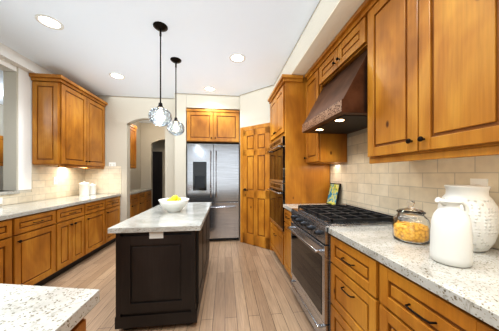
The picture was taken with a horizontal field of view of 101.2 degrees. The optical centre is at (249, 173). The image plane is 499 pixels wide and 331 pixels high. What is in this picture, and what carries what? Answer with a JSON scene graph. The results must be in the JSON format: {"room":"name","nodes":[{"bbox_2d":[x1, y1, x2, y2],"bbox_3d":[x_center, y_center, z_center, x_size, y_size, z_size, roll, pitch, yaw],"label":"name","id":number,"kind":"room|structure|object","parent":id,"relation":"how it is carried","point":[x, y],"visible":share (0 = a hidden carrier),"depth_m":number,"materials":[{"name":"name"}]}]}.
{"room":"kitchen","nodes":[
{"label":"kitchen","id":0,"kind":"room"},
{"bbox_2d":[0,104,2,190],"bbox_3d":[-5.137,-0.110,1.904,0.150,2.800,11.000,0,0,-7],"label":"wall","id":1,"kind":"structure","parent":0,"point":[1,134],"depth_m":4.42,"materials":[{"name":"beige paint"}]},
{"bbox_2d":[0,136,2,165],"bbox_3d":[-5.149,-0.470,3.907,0.298,0.620,0.780,0,0,-7],"label":"upper cabinet","id":2,"kind":"object","parent":1,"relation":"attached to","point":[1,150],"visible":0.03,"depth_m":4.16,"materials":[{"name":"brown wood"}]},
{"bbox_2d":[0,43,84,205],"bbox_3d":[-2.745,-0.110,0.301,0.260,2.800,7.250,0,0,-7],"label":"wall","id":3,"kind":"structure","parent":0,"point":[25,179],"depth_m":2.68,"materials":[{"name":"beige"}]},
{"bbox_2d":[53,177,57,183],"bbox_3d":[-3.039,0.102,3.212,0.009,0.115,0.075,0,0,-7],"label":"electrical outlet","id":4,"kind":"object","parent":3,"relation":"attached to","point":[55,180],"visible":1,"depth_m":3.21,"materials":[{"name":"white plastic"}]},
{"bbox_2d":[29,73,107,168],"bbox_3d":[-2.858,-0.733,3.359,0.398,1.275,1.128,0,0,-7],"label":"upper cabinet","id":5,"kind":"object","parent":3,"relation":"attached to","point":[68,123],"visible":1,"depth_m":2.95,"materials":[{"name":"brown wood"}]},
{"bbox_2d":[85,95,174,240],"bbox_3d":[-2.262,-0.110,4.076,2.075,2.800,0.148,0,0,-7],"label":"wall","id":6,"kind":"structure","parent":0,"point":[123,114],"depth_m":3.99,"materials":[{"name":"beige paint"}]},
{"bbox_2d":[109,162,115,166],"bbox_3d":[-2.648,-0.168,3.958,0.120,0.115,0.009,0,0,-7],"label":"outlet","id":7,"kind":"object","parent":6,"relation":"attached to","point":[113,164],"visible":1,"depth_m":3.96,"materials":[{"name":"white plastic"}]},
{"bbox_2d":[130,121,141,188],"bbox_3d":[-3.152,-0.110,5.057,0.180,2.800,2.010,0,0,-7],"label":"wall","id":8,"kind":"structure","parent":0,"point":[135,174],"depth_m":5.90,"materials":[{"name":"beige paint"}]},
{"bbox_2d":[130,124,136,168],"bbox_3d":[-2.837,-0.635,4.505,0.365,1.010,0.820,0,0,-7],"label":"upper cabinet","id":9,"kind":"object","parent":8,"relation":"attached to","point":[133,128],"visible":0.29,"depth_m":4.76,"materials":[{"name":"brown wood"}]},
{"bbox_2d":[142,123,164,207],"bbox_3d":[-1.362,-0.110,6.343,4.400,2.800,0.120,0,0,-7],"label":"wall","id":10,"kind":"structure","parent":0,"point":[150,138],"depth_m":6.10,"materials":[{"name":"beige paint"}]},
{"bbox_2d":[153,151,161,206],"bbox_3d":[-3.275,0.265,6.929,0.620,2.050,0.052,0,0,-7],"label":"hall door","id":11,"kind":"structure","parent":10,"relation":"in","point":[157,176],"depth_m":6.92,"materials":[{"name":"black wood"}]},
{"bbox_2d":[0,0,319,122],"bbox_3d":[-2.342,-1.560,2.741,10.000,0.100,12.000,0,0,-7],"label":"ceiling","id":12,"kind":"structure","parent":0,"point":[91,45],"depth_m":2.34,"materials":[{"name":"white paint"}]},
{"bbox_2d":[35,14,63,29],"bbox_3d":[-1.986,-1.506,2.039,0.210,0.008,0.210,0,0,-7],"label":"recessed light","id":13,"kind":"object","parent":12,"relation":"in","point":[49,22],"visible":1,"depth_m":2.04,"materials":[{"name":"white plastic"}]},
{"bbox_2d":[109,73,124,79],"bbox_3d":[-2.039,-1.506,3.160,0.210,0.008,0.210,0,0,-7],"label":"recessed light","id":14,"kind":"object","parent":12,"relation":"in","point":[117,76],"visible":1,"depth_m":3.17,"materials":[{"name":"white plastic"}]},
{"bbox_2d":[148,21,171,126],"bbox_3d":[-0.910,-1.000,2.097,0.224,1.019,0.220,0,0,-7],"label":"pendant light","id":15,"kind":"object","parent":12,"relation":"hanging from","point":[160,115],"visible":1,"depth_m":2.05,"materials":[{"name":"clear glass"}]},
{"bbox_2d":[167,57,184,135],"bbox_3d":[-0.974,-1.010,2.714,0.224,0.999,0.220,0,0,-7],"label":"pendant light","id":16,"kind":"object","parent":12,"relation":"hanging from","point":[175,127],"visible":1,"depth_m":2.66,"materials":[{"name":"clear glass"}]},
{"bbox_2d":[204,87,215,91],"bbox_3d":[-0.707,-1.506,3.642,0.210,0.008,0.210,0,0,-7],"label":"recessed light","id":17,"kind":"object","parent":12,"relation":"in","point":[210,89],"visible":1,"depth_m":3.65,"materials":[{"name":"white plastic"}]},
{"bbox_2d":[229,53,244,62],"bbox_3d":[-0.158,-1.506,2.670,0.210,0.008,0.210,0,0,-7],"label":"recessed light","id":18,"kind":"object","parent":12,"relation":"in","point":[237,58],"visible":1,"depth_m":2.67,"materials":[{"name":"white plastic"}]},
{"bbox_2d":[42,238,314,330],"bbox_3d":[-2.342,1.340,2.741,10.000,0.100,12.000,0,0,-7],"label":"floor","id":19,"kind":"structure","parent":0,"point":[247,287],"depth_m":2.25,"materials":[{"name":"beige wood"}]},
{"bbox_2d":[0,214,23,253],"bbox_3d":[-2.541,0.855,1.676,0.628,0.870,0.644,0,0,-7],"label":"base cabinet","id":20,"kind":"object","parent":19,"relation":"on","point":[11,229],"depth_m":1.97,"materials":[{"name":"brown wood"}]},
{"bbox_2d":[24,206,63,253],"bbox_3d":[-2.600,0.855,2.173,0.628,0.870,0.645,0,0,-7],"label":"base cabinet","id":21,"kind":"object","parent":19,"relation":"on","point":[42,242],"depth_m":2.30,"materials":[{"name":"brown wood"}]},
{"bbox_2d":[0,194,115,217],"bbox_3d":[-2.557,0.400,1.854,0.638,0.040,4.188,0,0,-7],"label":"countertop","id":22,"kind":"structure","parent":21,"relation":"on","point":[49,204],"depth_m":2.55,"materials":[{"name":"white stone"}]},
{"bbox_2d":[79,181,89,195],"bbox_3d":[-2.886,0.254,3.583,0.146,0.250,0.146,0,0,-7],"label":"canister","id":23,"kind":"object","parent":22,"relation":"on","point":[83,188],"visible":1,"depth_m":3.53,"materials":[{"name":"white ceramic"}]},
{"bbox_2d":[89,183,95,194],"bbox_3d":[-2.887,0.274,3.764,0.125,0.210,0.125,0,0,-7],"label":"canister","id":24,"kind":"object","parent":22,"relation":"on","point":[92,188],"visible":0.9,"depth_m":3.72,"materials":[{"name":"white ceramic"}]},
{"bbox_2d":[64,202,91,249],"bbox_3d":[-2.661,0.855,2.678,0.628,0.870,0.649,0,0,-7],"label":"base cabinet","id":25,"kind":"object","parent":19,"relation":"on","point":[78,218],"depth_m":2.84,"materials":[{"name":"brown wood"}]},
{"bbox_2d":[64,298,99,330],"bbox_3d":[-1.267,0.855,0.278,1.610,0.870,0.692,0,0,-7],"label":"base cabinet","id":26,"kind":"object","parent":19,"relation":"on","point":[80,324],"depth_m":0.60,"materials":[{"name":"brown wood"}]},
{"bbox_2d":[0,250,99,330],"bbox_3d":[-1.289,0.400,0.421,1.640,0.040,1.043,0,0,-7],"label":"countertop","id":27,"kind":"structure","parent":26,"relation":"on","point":[25,304],"depth_m":0.65,"materials":[{"name":"white stone"}]},
{"bbox_2d":[92,198,107,249],"bbox_3d":[-2.721,0.855,3.182,0.628,0.870,0.645,0,0,-7],"label":"base cabinet","id":28,"kind":"object","parent":19,"relation":"on","point":[100,207],"depth_m":3.33,"materials":[{"name":"brown wood"}]},
{"bbox_2d":[108,194,119,244],"bbox_3d":[-2.776,0.855,3.646,0.628,0.870,0.577,0,0,-7],"label":"base cabinet","id":29,"kind":"object","parent":19,"relation":"on","point":[113,203],"depth_m":3.73,"materials":[{"name":"brown wood"}]},
{"bbox_2d":[130,189,151,217],"bbox_3d":[-2.746,0.835,4.723,0.597,0.910,1.210,0,0,-7],"label":"base cabinet","id":30,"kind":"object","parent":19,"relation":"on","point":[140,200],"visible":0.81,"depth_m":4.64,"materials":[{"name":"brown wood"}]},
{"bbox_2d":[115,210,209,329],"bbox_3d":[-0.839,0.878,2.346,0.660,0.824,1.366,0,0,-7],"label":"kitchen island","id":31,"kind":"object","parent":19,"relation":"on","point":[162,256],"depth_m":1.68,"materials":[{"name":"brown wood"}]},
{"bbox_2d":[108,202,211,233],"bbox_3d":[-0.840,0.446,2.352,0.710,0.040,1.430,0,0,-7],"label":"island countertop","id":32,"kind":"structure","parent":31,"relation":"on","point":[157,220],"depth_m":1.83,"materials":[{"name":"white stone"}]},
{"bbox_2d":[158,195,188,211],"bbox_3d":[-0.858,0.332,2.335,0.336,0.184,0.336,0,0,-7],"label":"bowl","id":33,"kind":"object","parent":32,"relation":"on","point":[175,203],"visible":1,"depth_m":2.25,"materials":[{"name":"white ceramic"}]},
{"bbox_2d":[187,143,238,240],"bbox_3d":[-0.724,0.360,4.227,0.963,1.860,0.834,0,0,-7],"label":"fridge","id":34,"kind":"object","parent":19,"relation":"on","point":[212,173],"visible":0.85,"depth_m":3.89,"materials":[{"name":"grey metal"}]},
{"bbox_2d":[282,207,291,277],"bbox_3d":[0.764,0.855,2.446,0.618,0.870,0.376,0,0,-7],"label":"base cabinet","id":35,"kind":"object","parent":19,"relation":"on","point":[287,213],"depth_m":2.45,"materials":[{"name":"brown wood"}]},
{"bbox_2d":[283,203,328,210],"bbox_3d":[0.759,0.400,2.445,0.628,0.040,0.376,0,0,-7],"label":"countertop","id":36,"kind":"structure","parent":35,"relation":"on","point":[291,206],"depth_m":2.55,"materials":[{"name":"white stone"}]},
{"bbox_2d":[326,183,340,204],"bbox_3d":[1.024,0.247,2.499,0.072,0.268,0.220,0,0,-7],"label":"picture","id":37,"kind":"object","parent":36,"relation":"on","point":[333,193],"visible":0.82,"depth_m":2.48,"materials":[{"name":"multicoloured paper"}]},
{"bbox_2d":[267,74,329,264],"bbox_3d":[0.666,0.025,3.018,0.678,2.530,0.885,0,0,-7],"label":"tall cabinet","id":38,"kind":"object","parent":19,"relation":"on","point":[295,178],"visible":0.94,"depth_m":2.64,"materials":[{"name":"brown wood"}]},
{"bbox_2d":[287,203,394,330],"bbox_3d":[0.786,0.807,1.871,0.704,0.965,0.760,0,0,-7],"label":"range","id":39,"kind":"object","parent":19,"relation":"on","point":[310,281],"visible":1,"depth_m":1.68,"materials":[{"name":"metal"}]},
{"bbox_2d":[328,231,373,330],"bbox_3d":[0.905,0.855,1.268,0.618,0.870,0.460,0,0,-7],"label":"base cabinet","id":40,"kind":"object","parent":19,"relation":"on","point":[352,270],"depth_m":1.21,"materials":[{"name":"brown wood"}]},
{"bbox_2d":[374,259,493,330],"bbox_3d":[0.964,0.855,0.778,0.618,0.870,0.527,0,0,-7],"label":"base cabinet","id":41,"kind":"object","parent":19,"relation":"on","point":[382,279],"depth_m":0.81,"materials":[{"name":"brown wood"}]},
{"bbox_2d":[328,225,498,326],"bbox_3d":[1.015,0.400,0.304,0.628,0.040,2.400,0,0,-7],"label":"countertop","id":42,"kind":"structure","parent":41,"relation":"on","point":[476,287],"depth_m":0.83,"materials":[{"name":"white stone"}]},
{"bbox_2d":[392,200,430,244],"bbox_3d":[0.918,0.264,1.167,0.172,0.230,0.172,0,0,-7],"label":"jar","id":43,"kind":"object","parent":42,"relation":"on","point":[411,224],"visible":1,"depth_m":1.11,"materials":[{"name":"clear glass"}]},
{"bbox_2d":[430,197,472,267],"bbox_3d":[0.871,0.239,0.885,0.144,0.279,0.134,0,0,-7],"label":"jug","id":44,"kind":"object","parent":42,"relation":"on","point":[451,240],"visible":1,"depth_m":0.84,"materials":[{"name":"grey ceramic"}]},
{"bbox_2d":[437,185,498,251],"bbox_3d":[1.115,0.219,1.055,0.226,0.320,0.226,0,0,-7],"label":"vase","id":45,"kind":"object","parent":42,"relation":"on","point":[483,212],"visible":0.71,"depth_m":0.96,"materials":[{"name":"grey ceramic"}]},
{"bbox_2d":[494,323,498,330],"bbox_3d":[1.017,0.855,0.335,0.618,0.870,0.500,0,0,-7],"label":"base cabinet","id":46,"kind":"object","parent":19,"relation":"on","point":[496,328],"depth_m":0.56,"materials":[{"name":"brown wood"}]},
{"bbox_2d":[175,93,239,238],"bbox_3d":[-0.190,-0.110,4.409,2.530,2.800,0.940,0,0,-7],"label":"wall","id":47,"kind":"structure","parent":0,"point":[184,101],"depth_m":3.85,"materials":[{"name":"beige paint"}]},
{"bbox_2d":[186,109,239,144],"bbox_3d":[-0.728,-0.915,4.250,0.997,0.610,0.787,0,0,-7],"label":"upper cabinet","id":48,"kind":"object","parent":47,"relation":"attached to","point":[208,126],"visible":0.98,"depth_m":3.90,"materials":[{"name":"brown wood"}]},
{"bbox_2d":[240,85,273,127],"bbox_3d":[0.406,-0.110,4.211,1.234,2.800,1.534,0,0,-7],"label":"wall","id":49,"kind":"structure","parent":0,"point":[255,107],"depth_m":3.69,"materials":[{"name":"beige paint"}]},
{"bbox_2d":[240,123,273,250],"bbox_3d":[0.116,0.207,3.671,0.529,2.165,0.529,0,0,-7],"label":"pantry door","id":50,"kind":"structure","parent":49,"relation":"in","point":[255,143],"depth_m":3.66,"materials":[{"name":"brown wood"}]},
{"bbox_2d":[274,0,498,249],"bbox_3d":[1.138,-0.110,0.337,0.700,2.800,6.400,0,0,-7],"label":"wall","id":51,"kind":"structure","parent":0,"point":[391,187],"depth_m":1.71,"materials":[{"name":"beige tile"}]},
{"bbox_2d":[304,68,346,163],"bbox_3d":[0.904,-0.668,2.462,0.338,1.075,0.377,0,0,-7],"label":"upper cabinet","id":52,"kind":"object","parent":51,"relation":"attached to","point":[321,148],"depth_m":2.29,"materials":[{"name":"brown wood"}]},
{"bbox_2d":[316,48,335,87],"bbox_3d":[0.953,-1.083,2.051,0.338,0.245,0.446,0,0,-7],"label":"upper cabinet","id":53,"kind":"object","parent":51,"relation":"attached to","point":[324,76],"depth_m":2.13,"materials":[{"name":"brown wood"}]},
{"bbox_2d":[302,48,367,133],"bbox_3d":[0.877,-0.697,1.882,0.527,0.516,0.756,0,0,-7],"label":"range hood","id":54,"kind":"object","parent":51,"relation":"attached to","point":[340,106],"visible":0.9,"depth_m":1.66,"materials":[{"name":"brown metal"}]},
{"bbox_2d":[332,8,363,75],"bbox_3d":[0.990,-1.083,1.736,0.338,0.245,0.448,0,0,-7],"label":"upper cabinet","id":55,"kind":"object","parent":51,"relation":"attached to","point":[349,45],"depth_m":1.71,"materials":[{"name":"brown wood"}]},
{"bbox_2d":[364,0,498,159],"bbox_3d":[1.068,-0.658,1.084,0.338,1.095,0.861,0,0,-7],"label":"upper cabinet","id":56,"kind":"object","parent":51,"relation":"attached to","point":[433,79],"depth_m":1.03,"materials":[{"name":"brown wood"}]},
{"bbox_2d":[470,178,487,185],"bbox_3d":[1.234,0.083,1.104,0.009,0.115,0.075,0,0,-7],"label":"electrical outlet","id":57,"kind":"object","parent":51,"relation":"attached to","point":[483,182],"visible":0.36,"depth_m":1.10,"materials":[{"name":"white plastic"}]},
{"bbox_2d":[492,0,498,147],"bbox_3d":[1.158,-0.658,0.331,0.338,1.095,0.917,0,0,-7],"label":"upper cabinet","id":58,"kind":"object","parent":51,"relation":"attached to","point":[495,3],"depth_m":0.78,"materials":[{"name":"brown wood"}]}
]}

